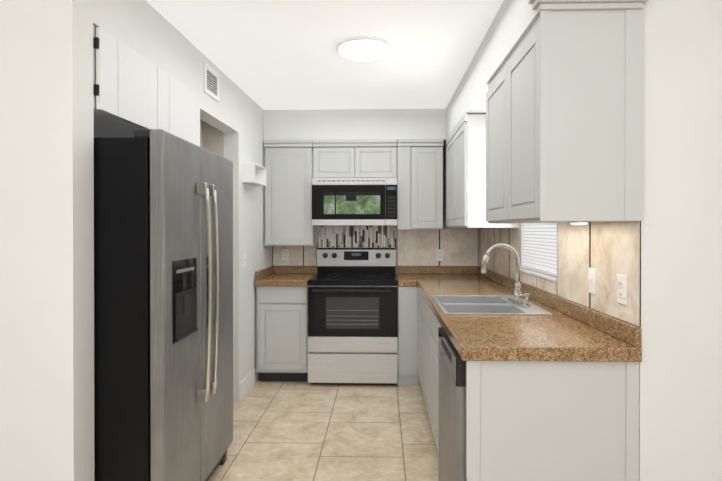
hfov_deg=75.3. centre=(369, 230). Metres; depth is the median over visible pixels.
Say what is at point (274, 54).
ceiling
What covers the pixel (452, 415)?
dishwasher
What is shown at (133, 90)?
upper cabinet
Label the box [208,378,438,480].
floor
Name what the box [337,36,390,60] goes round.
flush ceiling light
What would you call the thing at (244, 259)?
light switch
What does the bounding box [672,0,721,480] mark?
wall
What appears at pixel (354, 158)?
upper cabinet
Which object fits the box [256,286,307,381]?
base cabinet
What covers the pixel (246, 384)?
baseboard
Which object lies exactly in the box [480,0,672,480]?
wall
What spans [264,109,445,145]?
soffit
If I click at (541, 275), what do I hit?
window sill
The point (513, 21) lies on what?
soffit
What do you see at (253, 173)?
wall shelf
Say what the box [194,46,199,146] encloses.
wall pier
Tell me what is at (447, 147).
upper cabinet
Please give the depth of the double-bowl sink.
2.74 m
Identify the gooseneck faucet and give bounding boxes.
[481,243,524,305]
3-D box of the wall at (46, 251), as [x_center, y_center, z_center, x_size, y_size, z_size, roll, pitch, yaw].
[-2.823,0.115,1.874,3.415,2.480,0.128,0,0,1]
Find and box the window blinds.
[522,223,556,276]
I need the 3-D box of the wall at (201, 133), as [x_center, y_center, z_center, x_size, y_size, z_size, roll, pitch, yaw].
[-1.381,0.108,3.386,0.120,2.480,0.860,0,0,1]
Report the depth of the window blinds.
2.91 m
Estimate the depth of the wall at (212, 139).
3.69 m
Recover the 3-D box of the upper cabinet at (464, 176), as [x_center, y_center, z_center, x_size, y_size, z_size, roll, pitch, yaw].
[0.879,-0.426,3.605,0.381,0.808,0.538,0,0,1]
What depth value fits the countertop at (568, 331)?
2.08 m
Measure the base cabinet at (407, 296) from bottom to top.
0.861 m
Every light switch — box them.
[243,253,246,267]
[588,268,595,293]
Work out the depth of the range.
4.02 m
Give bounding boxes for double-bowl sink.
[431,295,552,314]
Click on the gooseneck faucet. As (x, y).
(517, 300)
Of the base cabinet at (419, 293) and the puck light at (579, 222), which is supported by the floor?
the base cabinet at (419, 293)
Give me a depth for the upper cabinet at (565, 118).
1.75 m
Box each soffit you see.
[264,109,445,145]
[446,0,539,137]
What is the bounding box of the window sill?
[520,268,556,281]
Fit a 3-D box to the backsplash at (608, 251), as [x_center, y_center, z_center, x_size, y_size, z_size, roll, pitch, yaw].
[1.058,0.154,3.207,0.004,0.410,2.889,0,0,1]
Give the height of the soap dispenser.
0.076 m
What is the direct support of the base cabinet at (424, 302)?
on the floor
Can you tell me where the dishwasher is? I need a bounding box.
[438,327,465,480]
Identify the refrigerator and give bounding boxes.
[94,129,232,480]
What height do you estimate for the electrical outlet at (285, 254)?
0.116 m
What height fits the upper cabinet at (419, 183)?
0.834 m
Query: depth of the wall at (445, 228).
4.66 m
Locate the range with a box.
[308,247,397,384]
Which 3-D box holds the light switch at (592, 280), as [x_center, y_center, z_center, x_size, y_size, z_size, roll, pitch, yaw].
[1.019,0.231,2.154,0.017,0.116,0.072,0,0,1]
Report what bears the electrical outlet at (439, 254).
attached to the backsplash at (419, 247)
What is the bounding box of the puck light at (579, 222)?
[571,221,587,224]
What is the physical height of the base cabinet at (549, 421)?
0.861 m
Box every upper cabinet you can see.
[93,27,195,144]
[263,140,316,245]
[312,139,396,177]
[396,139,443,229]
[443,133,450,227]
[451,113,517,227]
[486,0,647,223]
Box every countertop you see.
[255,266,316,285]
[396,266,641,361]
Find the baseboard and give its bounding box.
[239,369,254,400]
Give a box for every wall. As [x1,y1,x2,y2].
[0,0,93,480]
[93,0,271,400]
[200,119,202,147]
[203,121,223,156]
[396,228,479,286]
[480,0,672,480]
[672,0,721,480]
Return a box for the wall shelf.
[242,162,265,185]
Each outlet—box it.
[282,249,288,260]
[436,249,442,260]
[617,274,626,304]
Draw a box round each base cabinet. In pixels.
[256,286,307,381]
[398,287,417,385]
[418,289,421,387]
[422,295,426,403]
[426,303,441,455]
[466,361,638,480]
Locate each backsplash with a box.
[272,226,478,265]
[480,221,640,327]
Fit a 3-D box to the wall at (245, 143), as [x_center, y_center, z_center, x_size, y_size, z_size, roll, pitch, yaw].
[-1.108,0.109,3.301,0.180,2.480,2.815,0,0,1]
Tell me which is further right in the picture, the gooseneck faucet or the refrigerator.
the gooseneck faucet
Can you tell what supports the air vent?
in the wall at (245, 143)
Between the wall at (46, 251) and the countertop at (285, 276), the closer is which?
the wall at (46, 251)
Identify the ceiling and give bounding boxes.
[146,0,503,109]
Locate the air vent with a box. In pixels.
[203,62,218,101]
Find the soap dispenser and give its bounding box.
[519,293,529,307]
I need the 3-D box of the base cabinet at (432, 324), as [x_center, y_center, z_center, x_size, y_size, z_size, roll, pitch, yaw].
[0.712,0.921,2.697,0.666,0.861,0.601,0,0,1]
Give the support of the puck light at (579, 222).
attached to the upper cabinet at (565, 118)
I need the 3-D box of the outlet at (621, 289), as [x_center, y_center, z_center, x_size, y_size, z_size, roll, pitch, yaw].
[1.016,0.237,1.889,0.008,0.116,0.072,0,0,1]
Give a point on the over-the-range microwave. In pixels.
(354, 201)
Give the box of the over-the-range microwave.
[312,178,396,225]
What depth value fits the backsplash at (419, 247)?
4.67 m
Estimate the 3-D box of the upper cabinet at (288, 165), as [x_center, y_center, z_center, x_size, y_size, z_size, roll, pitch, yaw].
[-0.755,-0.351,4.521,0.456,0.989,0.350,0,0,1]

